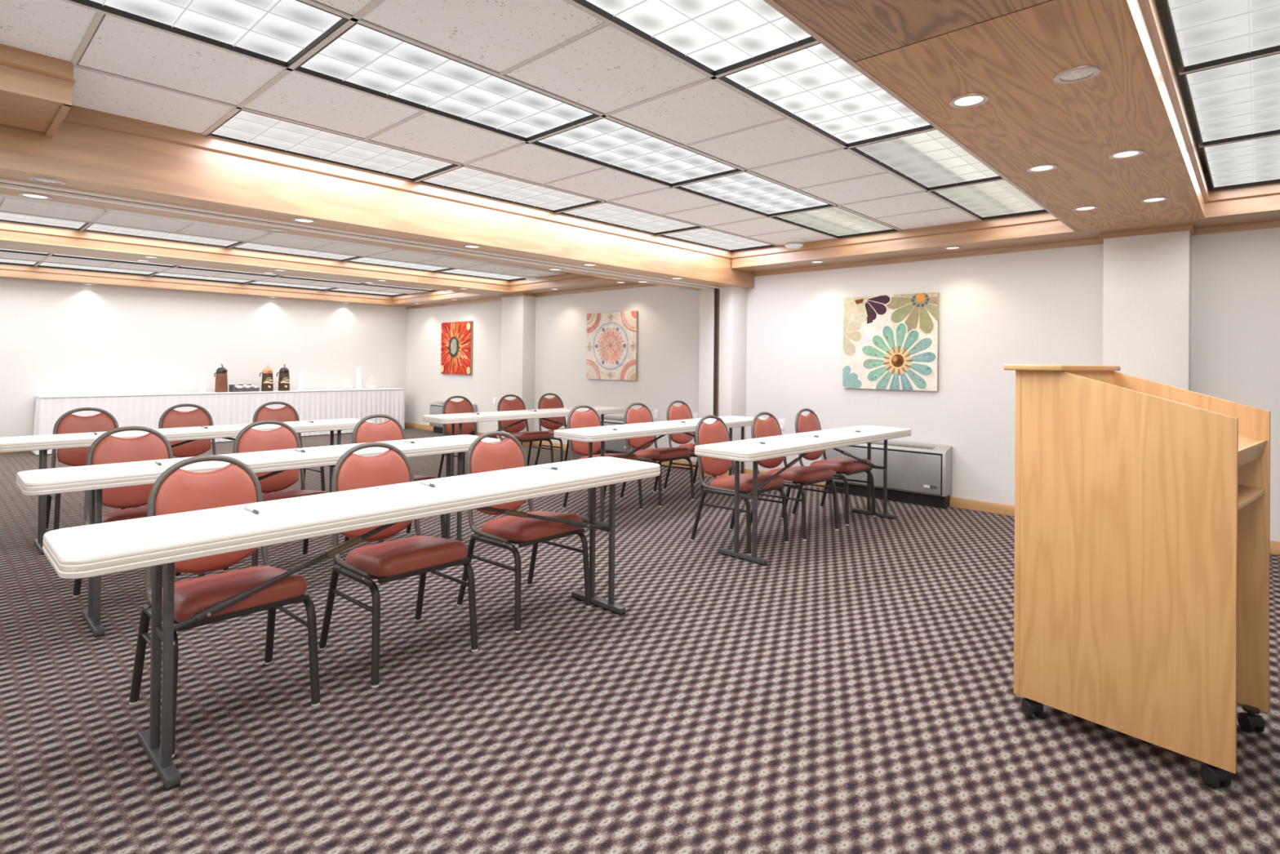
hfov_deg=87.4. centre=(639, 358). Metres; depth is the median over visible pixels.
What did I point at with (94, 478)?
folding table
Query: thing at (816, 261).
recessed light
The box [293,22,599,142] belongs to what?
ceiling light
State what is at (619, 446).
air conditioner
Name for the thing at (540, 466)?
pen
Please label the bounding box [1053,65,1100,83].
recessed light
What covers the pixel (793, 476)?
banquet chair
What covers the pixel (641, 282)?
recessed light
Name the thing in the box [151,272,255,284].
ceiling light
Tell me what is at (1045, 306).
wall
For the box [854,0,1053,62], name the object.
trim
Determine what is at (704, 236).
ceiling light
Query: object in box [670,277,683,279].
recessed light
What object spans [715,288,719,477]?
trim
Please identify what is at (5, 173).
trim
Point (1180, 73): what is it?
ceiling
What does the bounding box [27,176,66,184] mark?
recessed light
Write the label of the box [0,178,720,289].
trim
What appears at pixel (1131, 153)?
recessed light
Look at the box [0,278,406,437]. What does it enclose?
wall
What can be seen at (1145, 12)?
trim
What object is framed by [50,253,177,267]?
ceiling light
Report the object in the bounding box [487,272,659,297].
trim
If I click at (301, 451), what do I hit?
pen
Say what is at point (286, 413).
banquet chair
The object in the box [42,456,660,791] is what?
folding table
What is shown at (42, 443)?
folding table
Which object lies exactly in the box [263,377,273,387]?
print
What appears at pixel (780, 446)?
folding table
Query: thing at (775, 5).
trim
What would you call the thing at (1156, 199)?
recessed light
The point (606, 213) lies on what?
ceiling light
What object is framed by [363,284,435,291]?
ceiling light
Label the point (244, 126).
ceiling light
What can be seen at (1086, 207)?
recessed light
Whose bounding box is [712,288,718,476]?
trim
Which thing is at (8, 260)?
diffuser
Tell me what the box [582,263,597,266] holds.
recessed light
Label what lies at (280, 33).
ceiling light
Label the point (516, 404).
banquet chair
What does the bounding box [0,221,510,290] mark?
trim
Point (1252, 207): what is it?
ceiling beam
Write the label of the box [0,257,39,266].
ceiling light
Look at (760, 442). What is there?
pen
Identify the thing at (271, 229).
recessed light
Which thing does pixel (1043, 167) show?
recessed light
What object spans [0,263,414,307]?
trim
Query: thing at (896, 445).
grille
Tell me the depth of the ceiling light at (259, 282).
10.79 m
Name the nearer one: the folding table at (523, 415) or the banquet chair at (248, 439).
the banquet chair at (248, 439)
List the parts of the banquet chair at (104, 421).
leg, leg, frame, backrest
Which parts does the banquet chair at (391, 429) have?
backrest, frame, leg, seat, leg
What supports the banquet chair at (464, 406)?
on the floor
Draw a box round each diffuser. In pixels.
[0,258,36,264]
[284,275,359,283]
[333,288,399,294]
[369,284,427,289]
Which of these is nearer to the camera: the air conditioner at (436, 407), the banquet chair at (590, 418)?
the banquet chair at (590, 418)
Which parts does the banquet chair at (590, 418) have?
leg, backrest, frame, leg, seat, leg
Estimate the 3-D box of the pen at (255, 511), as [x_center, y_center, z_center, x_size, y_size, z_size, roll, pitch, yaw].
[-1.372,0.533,2.362,0.132,0.013,0.010,0,0,42]
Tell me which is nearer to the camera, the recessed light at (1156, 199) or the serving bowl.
the recessed light at (1156, 199)
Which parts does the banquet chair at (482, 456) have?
leg, leg, backrest, frame, seat, leg, seat frame, leg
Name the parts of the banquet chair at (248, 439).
leg, backrest, frame, seat, leg, leg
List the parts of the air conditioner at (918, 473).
panel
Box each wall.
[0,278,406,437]
[405,173,1279,541]
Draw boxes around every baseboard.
[0,422,405,454]
[404,422,1279,555]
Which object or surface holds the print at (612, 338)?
attached to the wall at (1045, 306)
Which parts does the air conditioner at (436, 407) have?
panel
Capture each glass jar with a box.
[342,386,352,388]
[366,385,375,388]
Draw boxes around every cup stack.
[199,374,206,392]
[297,373,303,390]
[355,367,361,389]
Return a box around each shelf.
[1237,484,1265,511]
[1238,433,1261,448]
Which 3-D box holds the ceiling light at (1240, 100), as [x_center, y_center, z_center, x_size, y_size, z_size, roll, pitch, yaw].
[2.833,-1.182,2.952,0.604,0.072,1.195,0,0,43]
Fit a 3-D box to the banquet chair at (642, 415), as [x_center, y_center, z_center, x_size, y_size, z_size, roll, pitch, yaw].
[0.151,0.870,6.278,0.563,0.890,0.486,0,0,44]
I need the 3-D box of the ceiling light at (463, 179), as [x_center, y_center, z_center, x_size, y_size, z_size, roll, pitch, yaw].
[-0.887,-1.209,4.734,0.572,0.072,1.195,0,0,43]
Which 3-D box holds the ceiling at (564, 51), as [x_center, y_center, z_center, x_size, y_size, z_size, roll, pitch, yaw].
[-1.119,-1.201,2.641,3.098,0.025,9.530,0,0,43]
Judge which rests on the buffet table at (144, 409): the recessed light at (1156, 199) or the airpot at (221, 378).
the airpot at (221, 378)
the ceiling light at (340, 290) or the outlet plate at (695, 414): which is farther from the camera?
the ceiling light at (340, 290)
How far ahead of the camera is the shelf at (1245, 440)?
2.30 m
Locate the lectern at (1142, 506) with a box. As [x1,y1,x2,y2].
[1003,364,1270,787]
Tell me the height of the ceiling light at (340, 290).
0.072 m
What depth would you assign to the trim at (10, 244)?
7.34 m
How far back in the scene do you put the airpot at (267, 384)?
10.71 m
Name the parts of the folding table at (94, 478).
leg, leg, leg, leg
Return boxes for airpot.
[213,364,227,392]
[259,364,273,391]
[276,364,289,391]
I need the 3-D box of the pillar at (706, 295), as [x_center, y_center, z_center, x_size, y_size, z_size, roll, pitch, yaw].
[0.851,0.260,7.720,0.205,2.140,0.295,0,0,43]
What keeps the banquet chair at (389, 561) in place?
on the floor
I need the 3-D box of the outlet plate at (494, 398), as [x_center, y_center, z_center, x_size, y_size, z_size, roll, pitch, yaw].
[-2.364,0.697,10.870,0.076,0.120,0.008,0,0,43]
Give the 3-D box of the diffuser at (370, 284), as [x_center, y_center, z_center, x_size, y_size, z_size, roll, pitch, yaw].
[-3.735,-1.162,10.689,0.574,0.001,1.183,0,0,43]
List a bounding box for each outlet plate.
[493,397,496,404]
[653,409,657,419]
[693,412,697,418]
[778,418,785,430]
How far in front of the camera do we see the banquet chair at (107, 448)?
3.67 m
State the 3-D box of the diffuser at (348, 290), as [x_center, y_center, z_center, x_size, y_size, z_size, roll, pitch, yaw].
[-4.719,-1.167,11.599,0.594,0.001,1.183,0,0,43]
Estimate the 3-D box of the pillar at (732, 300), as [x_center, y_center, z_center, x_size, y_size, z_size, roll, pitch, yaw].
[1.043,0.261,7.543,0.183,2.140,0.295,0,0,43]
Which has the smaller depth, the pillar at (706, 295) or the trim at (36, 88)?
the trim at (36, 88)
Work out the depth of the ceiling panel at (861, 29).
1.97 m
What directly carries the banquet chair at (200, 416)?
on the floor
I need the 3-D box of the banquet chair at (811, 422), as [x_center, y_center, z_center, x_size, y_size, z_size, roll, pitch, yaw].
[1.626,0.881,5.663,0.486,0.890,0.563,1,0,-44]
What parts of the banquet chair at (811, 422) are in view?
leg, backrest, frame, leg, seat, leg, seat frame, leg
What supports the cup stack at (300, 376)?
on the buffet table at (144, 409)
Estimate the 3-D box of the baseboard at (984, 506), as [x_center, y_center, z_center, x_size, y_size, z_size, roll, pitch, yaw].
[1.352,1.288,7.225,16.220,0.088,0.299,0,0,43]
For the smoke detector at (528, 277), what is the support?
attached to the ceiling at (8, 203)
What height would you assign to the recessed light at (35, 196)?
0.009 m
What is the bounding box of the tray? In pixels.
[228,384,259,391]
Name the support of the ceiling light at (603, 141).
attached to the ceiling at (564, 51)
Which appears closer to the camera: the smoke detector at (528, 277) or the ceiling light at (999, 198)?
the ceiling light at (999, 198)
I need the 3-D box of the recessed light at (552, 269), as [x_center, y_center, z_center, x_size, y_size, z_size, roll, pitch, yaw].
[-0.779,-0.820,6.156,0.140,0.009,0.140,0,0,43]
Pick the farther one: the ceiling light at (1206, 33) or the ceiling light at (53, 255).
the ceiling light at (53, 255)
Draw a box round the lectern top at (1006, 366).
[1003,364,1120,370]
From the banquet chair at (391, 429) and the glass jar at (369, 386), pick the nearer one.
the banquet chair at (391, 429)
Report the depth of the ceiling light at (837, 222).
5.71 m
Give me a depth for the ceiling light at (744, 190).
4.80 m
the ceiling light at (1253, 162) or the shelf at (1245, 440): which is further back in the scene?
the ceiling light at (1253, 162)
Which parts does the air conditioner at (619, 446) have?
panel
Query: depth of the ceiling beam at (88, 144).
4.02 m
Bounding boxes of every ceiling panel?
[773,0,1049,61]
[855,0,1204,231]
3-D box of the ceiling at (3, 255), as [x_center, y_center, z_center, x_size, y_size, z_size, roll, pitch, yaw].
[-6.706,-1.202,7.810,2.860,0.025,9.530,0,0,43]
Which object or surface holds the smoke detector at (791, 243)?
attached to the ceiling at (564, 51)
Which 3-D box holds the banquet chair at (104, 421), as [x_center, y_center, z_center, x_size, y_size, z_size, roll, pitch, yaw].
[-4.051,0.820,4.946,0.563,0.890,0.486,0,0,43]
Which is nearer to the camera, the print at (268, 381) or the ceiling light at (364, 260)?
the ceiling light at (364, 260)
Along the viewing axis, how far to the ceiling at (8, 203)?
6.36 m
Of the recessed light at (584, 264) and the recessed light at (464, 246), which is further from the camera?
the recessed light at (584, 264)
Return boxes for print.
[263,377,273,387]
[280,377,289,387]
[440,320,472,374]
[586,311,638,380]
[842,292,938,391]
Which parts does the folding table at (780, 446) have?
leg, leg, leg, leg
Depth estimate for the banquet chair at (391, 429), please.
4.71 m
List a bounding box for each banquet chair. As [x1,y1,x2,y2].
[45,407,137,530]
[72,426,204,597]
[128,454,319,758]
[158,403,216,457]
[222,420,338,571]
[253,401,324,493]
[318,441,478,688]
[344,413,445,542]
[437,395,497,478]
[457,431,591,633]
[497,394,553,466]
[534,392,568,465]
[562,404,643,510]
[619,402,694,506]
[662,400,704,493]
[690,414,788,555]
[750,411,839,541]
[791,408,875,525]
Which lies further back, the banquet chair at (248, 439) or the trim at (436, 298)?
the trim at (436, 298)
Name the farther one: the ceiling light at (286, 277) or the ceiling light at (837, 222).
the ceiling light at (286, 277)
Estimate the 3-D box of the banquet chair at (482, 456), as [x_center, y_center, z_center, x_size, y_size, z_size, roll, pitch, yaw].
[-0.613,0.846,3.501,0.563,0.890,0.486,0,0,43]
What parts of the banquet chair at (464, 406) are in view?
leg, backrest, frame, leg, seat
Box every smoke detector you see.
[524,274,539,280]
[783,238,804,248]
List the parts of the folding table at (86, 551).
leg, leg, leg, leg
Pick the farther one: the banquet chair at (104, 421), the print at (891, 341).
the print at (891, 341)
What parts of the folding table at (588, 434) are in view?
leg, leg, leg, leg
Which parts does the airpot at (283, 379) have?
lid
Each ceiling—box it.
[0,0,1004,246]
[0,193,566,276]
[0,251,426,293]
[1178,50,1279,147]
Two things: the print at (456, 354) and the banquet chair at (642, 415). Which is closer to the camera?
the banquet chair at (642, 415)
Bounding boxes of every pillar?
[501,295,535,438]
[698,288,714,417]
[718,286,746,471]
[1102,230,1191,391]
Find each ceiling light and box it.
[0,211,88,231]
[0,248,50,255]
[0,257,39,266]
[36,262,159,275]
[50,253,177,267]
[69,0,349,67]
[83,223,244,248]
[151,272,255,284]
[176,266,281,276]
[206,109,459,181]
[231,242,361,261]
[246,280,336,290]
[276,275,366,284]
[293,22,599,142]
[327,288,408,296]
[343,257,453,271]
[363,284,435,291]
[417,166,603,213]
[435,268,525,280]
[530,117,742,186]
[559,202,703,235]
[573,0,817,75]
[657,227,776,252]
[673,171,834,217]
[717,42,934,147]
[770,206,898,238]
[849,128,1003,191]
[928,179,1046,219]
[1164,0,1279,72]
[1182,53,1279,146]
[1201,134,1279,190]
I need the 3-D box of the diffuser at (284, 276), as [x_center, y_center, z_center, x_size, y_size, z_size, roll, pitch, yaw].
[-4.563,-1.176,9.795,0.574,0.001,1.183,0,0,43]
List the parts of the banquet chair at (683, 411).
leg, frame, backrest, seat, leg, leg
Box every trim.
[0,43,75,137]
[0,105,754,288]
[0,167,752,290]
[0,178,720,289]
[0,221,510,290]
[0,238,510,294]
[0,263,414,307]
[392,290,502,309]
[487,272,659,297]
[500,224,1195,297]
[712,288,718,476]
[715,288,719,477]
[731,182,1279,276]
[763,0,1077,231]
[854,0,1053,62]
[1128,0,1208,214]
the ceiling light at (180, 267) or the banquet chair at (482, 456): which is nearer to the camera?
the banquet chair at (482, 456)
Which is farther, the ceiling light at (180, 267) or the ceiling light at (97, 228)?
the ceiling light at (180, 267)
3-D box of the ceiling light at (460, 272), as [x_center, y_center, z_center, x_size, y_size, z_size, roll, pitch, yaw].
[-2.133,-1.181,9.207,0.561,0.072,1.195,0,0,43]
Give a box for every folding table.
[0,417,373,555]
[16,435,500,638]
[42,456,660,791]
[422,406,623,476]
[553,415,765,526]
[694,425,911,565]
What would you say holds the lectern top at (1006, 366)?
attached to the lectern at (1142, 506)
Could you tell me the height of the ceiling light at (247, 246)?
0.072 m
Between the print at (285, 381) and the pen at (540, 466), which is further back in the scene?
the print at (285, 381)
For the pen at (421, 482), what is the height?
0.013 m
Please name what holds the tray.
on the buffet table at (144, 409)
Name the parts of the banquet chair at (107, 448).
leg, seat, frame, backrest, leg, leg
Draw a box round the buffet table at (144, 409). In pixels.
[31,387,404,454]
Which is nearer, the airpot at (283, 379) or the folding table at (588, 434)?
the folding table at (588, 434)
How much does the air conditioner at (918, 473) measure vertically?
0.552 m
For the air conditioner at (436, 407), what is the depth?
11.73 m
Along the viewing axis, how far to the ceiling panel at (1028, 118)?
2.63 m
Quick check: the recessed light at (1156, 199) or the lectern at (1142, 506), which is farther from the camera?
the recessed light at (1156, 199)
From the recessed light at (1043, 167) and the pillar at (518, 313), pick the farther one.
the pillar at (518, 313)
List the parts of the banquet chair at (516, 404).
backrest, frame, seat, leg, seat frame, leg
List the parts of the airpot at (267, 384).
lid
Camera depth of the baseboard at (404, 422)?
8.82 m
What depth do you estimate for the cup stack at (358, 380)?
11.87 m
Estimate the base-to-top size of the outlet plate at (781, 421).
0.120 m
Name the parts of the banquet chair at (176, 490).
leg, leg, backrest, frame, seat, seat frame, leg, leg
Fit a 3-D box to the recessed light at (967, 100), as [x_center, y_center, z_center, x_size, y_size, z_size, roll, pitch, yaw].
[1.267,-0.993,2.579,0.140,0.009,0.140,0,0,43]
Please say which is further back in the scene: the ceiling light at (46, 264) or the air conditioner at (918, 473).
the ceiling light at (46, 264)
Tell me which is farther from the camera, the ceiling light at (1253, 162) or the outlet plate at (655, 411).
the outlet plate at (655, 411)
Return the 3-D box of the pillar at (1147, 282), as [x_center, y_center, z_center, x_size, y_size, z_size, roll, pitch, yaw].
[3.806,0.189,5.035,0.510,2.310,0.225,0,0,43]
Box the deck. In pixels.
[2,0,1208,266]
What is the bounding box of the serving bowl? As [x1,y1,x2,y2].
[323,384,338,389]
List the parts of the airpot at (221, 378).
lid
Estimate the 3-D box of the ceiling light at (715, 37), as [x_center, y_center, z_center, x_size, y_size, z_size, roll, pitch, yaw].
[0.117,-1.214,2.143,0.583,0.072,1.195,0,0,43]
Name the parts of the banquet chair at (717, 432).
leg, frame, backrest, leg, leg, seat, seat frame, leg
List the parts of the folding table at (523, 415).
leg, leg, leg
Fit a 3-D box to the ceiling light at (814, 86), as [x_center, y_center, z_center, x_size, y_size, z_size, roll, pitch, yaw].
[0.945,-1.200,3.038,0.583,0.072,1.195,0,0,43]
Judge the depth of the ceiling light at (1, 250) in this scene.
7.59 m
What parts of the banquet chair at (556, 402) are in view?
leg, backrest, frame, leg, seat, leg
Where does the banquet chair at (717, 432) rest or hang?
on the floor
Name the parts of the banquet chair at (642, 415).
leg, backrest, frame, leg, leg, seat, seat frame, leg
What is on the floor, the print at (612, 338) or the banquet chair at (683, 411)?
the banquet chair at (683, 411)
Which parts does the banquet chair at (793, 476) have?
leg, backrest, frame, leg, leg, seat, seat frame, leg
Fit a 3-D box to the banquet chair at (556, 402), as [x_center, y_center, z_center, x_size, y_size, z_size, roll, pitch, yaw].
[-0.929,0.870,8.055,0.563,0.890,0.486,0,0,44]
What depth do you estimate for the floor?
2.43 m
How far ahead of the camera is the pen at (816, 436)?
4.98 m
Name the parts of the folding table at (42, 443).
leg, leg, leg, leg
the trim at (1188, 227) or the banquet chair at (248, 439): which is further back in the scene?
the trim at (1188, 227)
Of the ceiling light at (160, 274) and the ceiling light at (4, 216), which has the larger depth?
the ceiling light at (160, 274)
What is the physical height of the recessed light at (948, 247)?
0.009 m
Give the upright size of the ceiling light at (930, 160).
0.072 m
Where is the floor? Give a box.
[0,426,1279,853]
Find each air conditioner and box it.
[429,400,476,435]
[595,414,644,454]
[821,440,951,508]
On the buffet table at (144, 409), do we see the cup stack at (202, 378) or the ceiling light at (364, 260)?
the cup stack at (202, 378)
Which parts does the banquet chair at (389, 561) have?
leg, leg, backrest, frame, seat, seat frame, leg, leg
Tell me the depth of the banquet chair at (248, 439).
4.15 m
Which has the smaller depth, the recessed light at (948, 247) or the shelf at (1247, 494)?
the shelf at (1247, 494)
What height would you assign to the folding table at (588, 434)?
0.737 m
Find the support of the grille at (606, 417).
attached to the air conditioner at (619, 446)
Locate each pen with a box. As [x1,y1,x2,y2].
[244,506,259,514]
[293,448,305,452]
[419,481,435,487]
[537,465,557,470]
[747,441,765,444]
[803,434,818,437]
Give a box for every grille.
[599,414,622,420]
[871,440,937,449]
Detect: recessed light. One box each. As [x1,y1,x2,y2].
[17,192,53,199]
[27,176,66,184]
[134,259,151,262]
[142,256,159,258]
[262,271,275,274]
[264,227,288,232]
[291,217,316,222]
[430,251,448,254]
[462,244,481,248]
[547,268,562,271]
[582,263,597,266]
[636,280,648,283]
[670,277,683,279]
[809,260,824,263]
[943,246,961,249]
[949,93,988,107]
[1026,164,1057,172]
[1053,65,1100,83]
[1072,205,1097,211]
[1108,149,1143,159]
[1140,196,1168,202]
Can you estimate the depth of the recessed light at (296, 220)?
4.09 m
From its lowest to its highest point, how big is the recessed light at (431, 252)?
0.009 m
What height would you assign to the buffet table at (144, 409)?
0.757 m
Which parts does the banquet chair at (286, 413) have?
backrest, frame, leg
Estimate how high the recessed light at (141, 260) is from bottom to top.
0.009 m
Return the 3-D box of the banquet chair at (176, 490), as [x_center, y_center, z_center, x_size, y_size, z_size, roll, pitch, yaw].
[-1.540,0.831,2.484,0.563,0.890,0.486,0,0,43]

